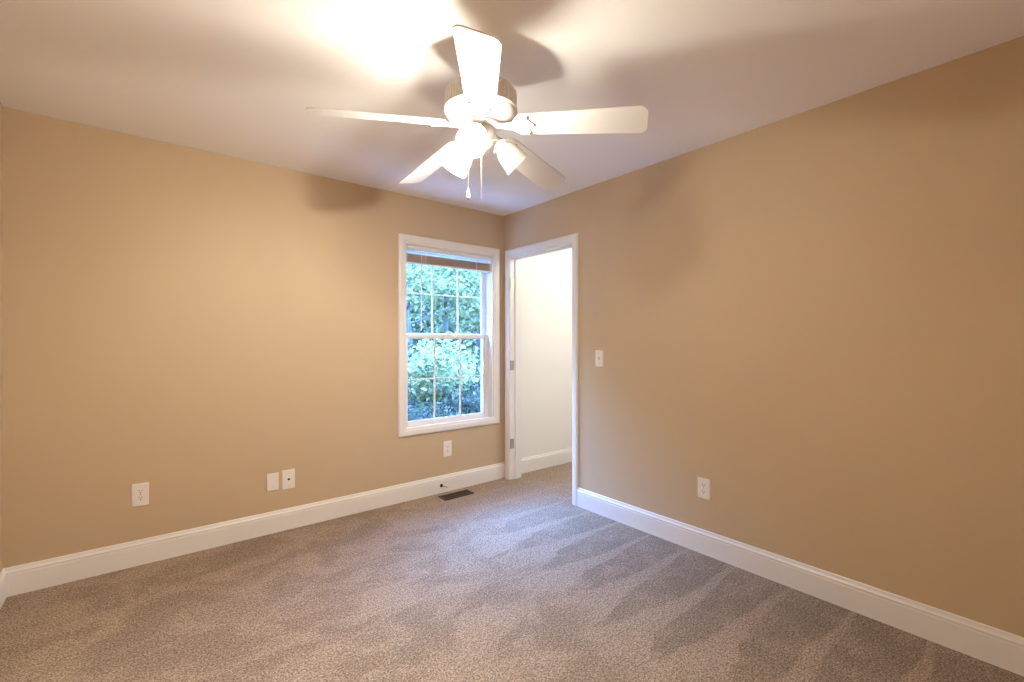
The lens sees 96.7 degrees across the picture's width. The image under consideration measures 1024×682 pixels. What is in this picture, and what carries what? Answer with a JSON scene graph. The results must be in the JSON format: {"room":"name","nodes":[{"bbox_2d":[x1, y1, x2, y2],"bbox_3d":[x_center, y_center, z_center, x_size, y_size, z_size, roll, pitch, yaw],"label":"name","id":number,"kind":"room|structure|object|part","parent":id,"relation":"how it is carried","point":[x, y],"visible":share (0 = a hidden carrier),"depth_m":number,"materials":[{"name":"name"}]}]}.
{"room":"empty bedroom","nodes":[
{"label":"empty bedroom","id":0,"kind":"room"},
{"bbox_2d":[0,103,2,571],"bbox_3d":[-1.411,0.054,0.758,0.150,2.440,4.053,0,0,-39],"label":"wall","id":1,"kind":"structure","parent":0,"point":[1,106],"depth_m":2.24,"materials":[{"name":"beige paint"}]},
{"bbox_2d":[0,569,6,608],"bbox_3d":[-1.347,1.203,0.809,0.015,0.142,3.753,0,0,-39],"label":"baseboard","id":2,"kind":"structure","parent":1,"relation":"attached to","point":[3,578],"depth_m":2.21,"materials":[{"name":"white paint"}]},
{"bbox_2d":[3,107,571,567],"bbox_3d":[-0.618,0.054,3.909,5.046,2.440,0.150,0,0,-39],"label":"wall","id":3,"kind":"structure","parent":0,"point":[198,326],"depth_m":2.79,"materials":[{"name":"beige paint"}]},
{"bbox_2d":[132,482,148,506],"bbox_3d":[-2.118,0.876,2.594,0.077,0.128,0.008,0,0,-39],"label":"electrical outlet","id":4,"kind":"object","parent":3,"relation":"attached to","point":[140,492],"visible":1,"depth_m":2.59,"materials":[{"name":"white plastic"}]},
{"bbox_2d":[137,495,143,500],"bbox_3d":[-2.116,0.895,2.592,0.034,0.027,0.002,0,0,-39],"label":"receptacle","id":5,"kind":"object","parent":4,"relation":"attached to","point":[139,497],"depth_m":2.59,"materials":[{"name":"grey plastic"}]},
{"bbox_2d":[137,489,143,493],"bbox_3d":[-2.116,0.857,2.592,0.034,0.027,0.002,0,0,-39],"label":"receptacle","id":6,"kind":"object","parent":4,"relation":"attached to","point":[139,491],"depth_m":2.59,"materials":[{"name":"grey plastic"}]},
{"bbox_2d":[3,462,504,596],"bbox_3d":[-1.300,1.203,3.251,3.158,0.142,0.015,0,0,-39],"label":"baseboard","id":7,"kind":"structure","parent":3,"relation":"attached to","point":[24,578],"depth_m":2.82,"materials":[{"name":"white paint"}]},
{"bbox_2d":[267,472,278,490],"bbox_3d":[-1.588,0.936,3.023,0.070,0.114,0.008,0,0,-39],"label":"blank wall plate","id":8,"kind":"object","parent":3,"relation":"attached to","point":[273,478],"visible":1,"depth_m":3.02,"materials":[{"name":"white plastic"}]},
{"bbox_2d":[282,469,294,489],"bbox_3d":[-1.511,0.936,3.080,0.079,0.128,0.016,0,0,-39],"label":"cable jack plate","id":9,"kind":"object","parent":3,"relation":"attached to","point":[288,476],"visible":1,"depth_m":3.08,"materials":[{"name":"white plastic"}]},
{"bbox_2d":[443,440,451,456],"bbox_3d":[-0.547,0.914,3.865,0.080,0.130,0.008,0,0,-39],"label":"electrical outlet","id":10,"kind":"object","parent":3,"relation":"attached to","point":[447,445],"visible":1,"depth_m":3.86,"materials":[{"name":"white plastic"}]},
{"bbox_2d":[398,233,499,437],"bbox_3d":[-0.572,-0.040,3.960,1.060,1.677,0.209,0,0,-39],"label":"window","id":11,"kind":"structure","parent":3,"relation":"in","point":[489,335],"depth_m":3.98,"materials":[{"name":"white paint"}]},
{"bbox_3d":[-0.583,-0.400,3.973,0.848,0.749,0.030,0,0,-39],"label":"sash","id":12,"kind":"part","parent":11,"relation":"part of","materials":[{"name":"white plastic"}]},
{"bbox_3d":[-0.575,0.705,3.964,0.880,0.011,0.198,0,0,-39],"label":"sill","id":13,"kind":"part","parent":11,"relation":"part of","materials":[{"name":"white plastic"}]},
{"bbox_3d":[-0.559,0.320,3.944,0.848,0.758,0.030,0,0,-39],"label":"sash","id":14,"kind":"part","parent":11,"relation":"part of","materials":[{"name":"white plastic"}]},
{"bbox_2d":[406,245,490,329],"bbox_3d":[-0.520,-0.428,3.904,0.832,0.684,0.046,0,0,-39],"label":"window blind","id":15,"kind":"object","parent":11,"relation":"attached to","point":[416,259],"visible":1,"depth_m":3.86,"materials":[{"name":"white"}]},
{"bbox_3d":[-0.523,-0.630,3.907,0.828,0.014,0.028,0,0,-39],"label":"rail","id":16,"kind":"part","parent":15,"relation":"part of","materials":[{"name":"white"}]},
{"bbox_2d":[521,448,571,473],"bbox_3d":[0.654,1.203,4.831,1.608,0.142,0.015,0,0,-39],"label":"baseboard","id":17,"kind":"structure","parent":3,"relation":"attached to","point":[528,464],"depth_m":4.57,"materials":[{"name":"white paint"}]},
{"bbox_2d":[0,0,1023,215],"bbox_3d":[0.551,-1.226,2.344,5.196,0.120,4.053,0,0,-39],"label":"ceiling","id":18,"kind":"structure","parent":0,"point":[233,78],"depth_m":1.93,"materials":[{"name":"white paint"}]},
{"bbox_2d":[306,24,648,199],"bbox_3d":[-0.172,-0.863,1.846,1.214,0.606,1.272,0,0,-21],"label":"ceiling fan","id":19,"kind":"object","parent":18,"relation":"hanging from","point":[479,102],"visible":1,"depth_m":1.76,"materials":[{"name":"white metal"}]},
{"bbox_3d":[-0.506,-0.844,1.724,0.501,0.078,0.135,0,0,-22],"label":"blade","id":20,"kind":"part","parent":19,"relation":"part of","materials":[{"name":"white wood"}]},
{"bbox_3d":[-0.380,-0.844,2.178,0.135,0.078,0.503,0,0,-39],"label":"blade","id":21,"kind":"part","parent":19,"relation":"part of","materials":[{"name":"white wood"}]},
{"bbox_3d":[-0.234,-0.769,1.943,0.116,0.138,0.139,0,0,-39],"label":"lamp shade","id":22,"kind":"part","parent":19,"relation":"part of","materials":[{"name":"white glass"}]},
{"bbox_3d":[-0.147,-0.769,1.724,0.132,0.138,0.129,0,0,-39],"label":"lamp shade","id":23,"kind":"part","parent":19,"relation":"part of","materials":[{"name":"white glass"}]},
{"bbox_3d":[-0.146,-0.773,1.735,0.054,0.053,0.055,0,0,-39],"label":"bulb","id":24,"kind":"part","parent":19,"relation":"part of","materials":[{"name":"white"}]},
{"bbox_3d":[-0.111,-0.844,1.459,0.135,0.078,0.501,0,0,-4],"label":"blade","id":25,"kind":"part","parent":19,"relation":"part of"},
{"bbox_3d":[-0.122,-0.700,1.808,0.003,0.263,0.002,0,0,-39],"label":"pull chain","id":26,"kind":"part","parent":19,"relation":"part of","materials":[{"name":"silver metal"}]},
{"bbox_3d":[0.003,-0.769,1.906,0.139,0.138,0.118,0,0,-39],"label":"lamp shade","id":27,"kind":"part","parent":19,"relation":"part of","materials":[{"name":"white glass"}]},
{"bbox_3d":[0.099,-0.844,2.199,0.135,0.078,0.501,0,0,32],"label":"blade","id":28,"kind":"part","parent":19,"relation":"part of","materials":[{"name":"white wood"}]},
{"bbox_3d":[0.263,-0.844,1.753,0.501,0.078,0.135,0,0,14],"label":"blade","id":29,"kind":"part","parent":19,"relation":"part of","materials":[{"name":"white wood"}]},
{"bbox_2d":[0,462,1023,681],"bbox_3d":[0.551,1.334,2.344,5.196,0.120,4.053,0,0,-39],"label":"floor","id":30,"kind":"structure","parent":0,"point":[513,580],"depth_m":2.13,"materials":[{"name":"beige carpet"}]},
{"bbox_2d":[438,489,473,500],"bbox_3d":[-0.459,1.278,3.757,0.280,0.033,0.112,0,0,-39],"label":"floor vent","id":31,"kind":"object","parent":30,"relation":"in","point":[453,495],"visible":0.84,"depth_m":3.75,"materials":[{"name":"brown metal"}]},
{"bbox_2d":[504,36,1023,636],"bbox_3d":[1.175,0.054,2.753,0.065,2.440,3.903,0,0,-39],"label":"wall","id":32,"kind":"structure","parent":0,"point":[815,316],"depth_m":2.22,"materials":[{"name":"beige paint"}]},
{"bbox_2d":[505,233,577,505],"bbox_3d":[0.280,0.219,3.912,0.164,2.110,0.906,0,0,-39],"label":"door frame","id":33,"kind":"structure","parent":32,"relation":"in","point":[513,257],"depth_m":4.18,"materials":[{"name":"white paint"}]},
{"bbox_2d":[595,350,603,366],"bbox_3d":[0.638,0.128,3.349,0.020,0.120,0.075,0,0,-39],"label":"light switch","id":34,"kind":"object","parent":32,"relation":"attached to","point":[599,354],"visible":1,"depth_m":3.35,"materials":[{"name":"white plastic"}]},
{"bbox_2d":[698,477,710,499],"bbox_3d":[1.149,0.884,2.726,0.008,0.122,0.080,0,0,-39],"label":"electrical outlet","id":35,"kind":"object","parent":32,"relation":"attached to","point":[704,485],"visible":1,"depth_m":2.72,"materials":[{"name":"white plastic"}]},
{"bbox_2d":[577,487,1023,675],"bbox_3d":[1.392,1.203,2.420,0.015,0.142,2.813,0,0,-39],"label":"baseboard","id":36,"kind":"structure","parent":32,"relation":"attached to","point":[994,646],"depth_m":2.19,"materials":[{"name":"white paint"}]},
{"label":"outside","id":37,"kind":"structure","parent":0,"visible":0},
{"bbox_2d":[415,359,477,419],"bbox_3d":[-5.901,1.924,23.201,48.000,0.200,36.497,0,0,-39],"label":"ground","id":38,"kind":"structure","parent":37,"point":[474,393],"depth_m":13.49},
{"bbox_2d":[408,341,435,414],"bbox_3d":[-2.755,0.845,9.647,3.049,1.998,3.192,0,0,-18],"label":"leafy shrub","id":39,"kind":"object","parent":38,"relation":"on","point":[411,393],"visible":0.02,"depth_m":9.91,"materials":[{"name":"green plant"}]},
{"bbox_2d":[408,401,458,420],"bbox_3d":[-1.268,1.302,6.060,1.602,1.044,1.547,0,0,3],"label":"leafy shrub","id":40,"kind":"object","parent":38,"relation":"on","point":[425,413],"visible":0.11,"depth_m":6.07,"materials":[{"name":"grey plant"}]},
{"bbox_2d":[407,264,476,370],"bbox_3d":[-3.867,-1.186,18.353,7.114,6.069,7.475,0,0,-39],"label":"tree","id":41,"kind":"object","parent":38,"relation":"on","point":[416,275],"visible":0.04,"depth_m":17.49,"materials":[{"name":"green plant"}]},
{"bbox_2d":[406,254,479,410],"bbox_3d":[-1.367,-0.583,12.177,4.947,4.839,4.236,0,0,-39],"label":"broadleaf tree","id":42,"kind":"object","parent":38,"relation":"on","point":[464,288],"visible":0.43,"depth_m":11.46,"materials":[{"name":"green plant"}]},
{"bbox_2d":[406,253,479,416],"bbox_3d":[-2.695,-0.365,11.378,3.776,4.396,3.793,0,0,36],"label":"broadleaf tree","id":43,"kind":"object","parent":38,"relation":"on","point":[409,317],"visible":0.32,"depth_m":11.11,"materials":[{"name":"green plant"}]},
{"bbox_2d":[408,340,480,411],"bbox_3d":[-1.377,0.886,7.373,1.902,1.882,1.549,0,0,-21],"label":"leafy shrub","id":44,"kind":"object","parent":38,"relation":"on","point":[422,364],"visible":0.67,"depth_m":7.20,"materials":[{"name":"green plant"}]},
{"bbox_2d":[408,332,480,414],"bbox_3d":[-1.418,0.831,8.758,1.734,2.004,1.996,0,0,-5],"label":"leafy shrub","id":45,"kind":"object","parent":38,"relation":"on","point":[448,350],"visible":0.23,"depth_m":8.47,"materials":[{"name":"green plant"}]},
{"bbox_2d":[411,322,478,407],"bbox_3d":[-2.298,0.652,12.012,4.245,2.438,4.098,0,0,-6],"label":"leafy shrub","id":46,"kind":"object","parent":38,"relation":"on","point":[440,323],"visible":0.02,"depth_m":12.11,"materials":[{"name":"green plant"}]},
{"bbox_2d":[410,255,480,400],"bbox_3d":[-0.948,-0.641,13.585,5.550,4.950,5.638,0,0,25],"label":"broadleaf tree","id":47,"kind":"object","parent":38,"relation":"on","point":[478,343],"visible":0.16,"depth_m":13.61,"materials":[{"name":"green plant"}]},
{"bbox_2d":[412,268,478,362],"bbox_3d":[-2.414,-1.369,20.332,7.306,6.416,7.002,0,0,-39],"label":"tree","id":48,"kind":"object","parent":38,"relation":"on","point":[425,324],"visible":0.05,"depth_m":20.17,"materials":[{"name":"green plant"}]},
{"bbox_2d":[413,382,480,416],"bbox_3d":[-0.688,1.229,7.086,2.048,1.194,1.782,0,0,34],"label":"leafy shrub","id":49,"kind":"object","parent":38,"relation":"on","point":[468,405],"visible":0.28,"depth_m":6.88,"materials":[{"name":"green plant"}]},
{"bbox_2d":[415,289,479,360],"bbox_3d":[-2.411,-1.383,25.131,7.629,6.441,6.479,0,0,-39],"label":"tree","id":50,"kind":"object","parent":38,"relation":"on","point":[462,340],"visible":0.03,"depth_m":24.21,"materials":[{"name":"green plant"}]},
{"bbox_2d":[439,349,480,410],"bbox_3d":[-0.656,0.957,9.568,1.914,1.749,1.852,0,0,7],"label":"leafy shrub","id":51,"kind":"object","parent":38,"relation":"on","point":[478,354],"visible":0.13,"depth_m":9.54,"materials":[{"name":"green plant"}]}
]}

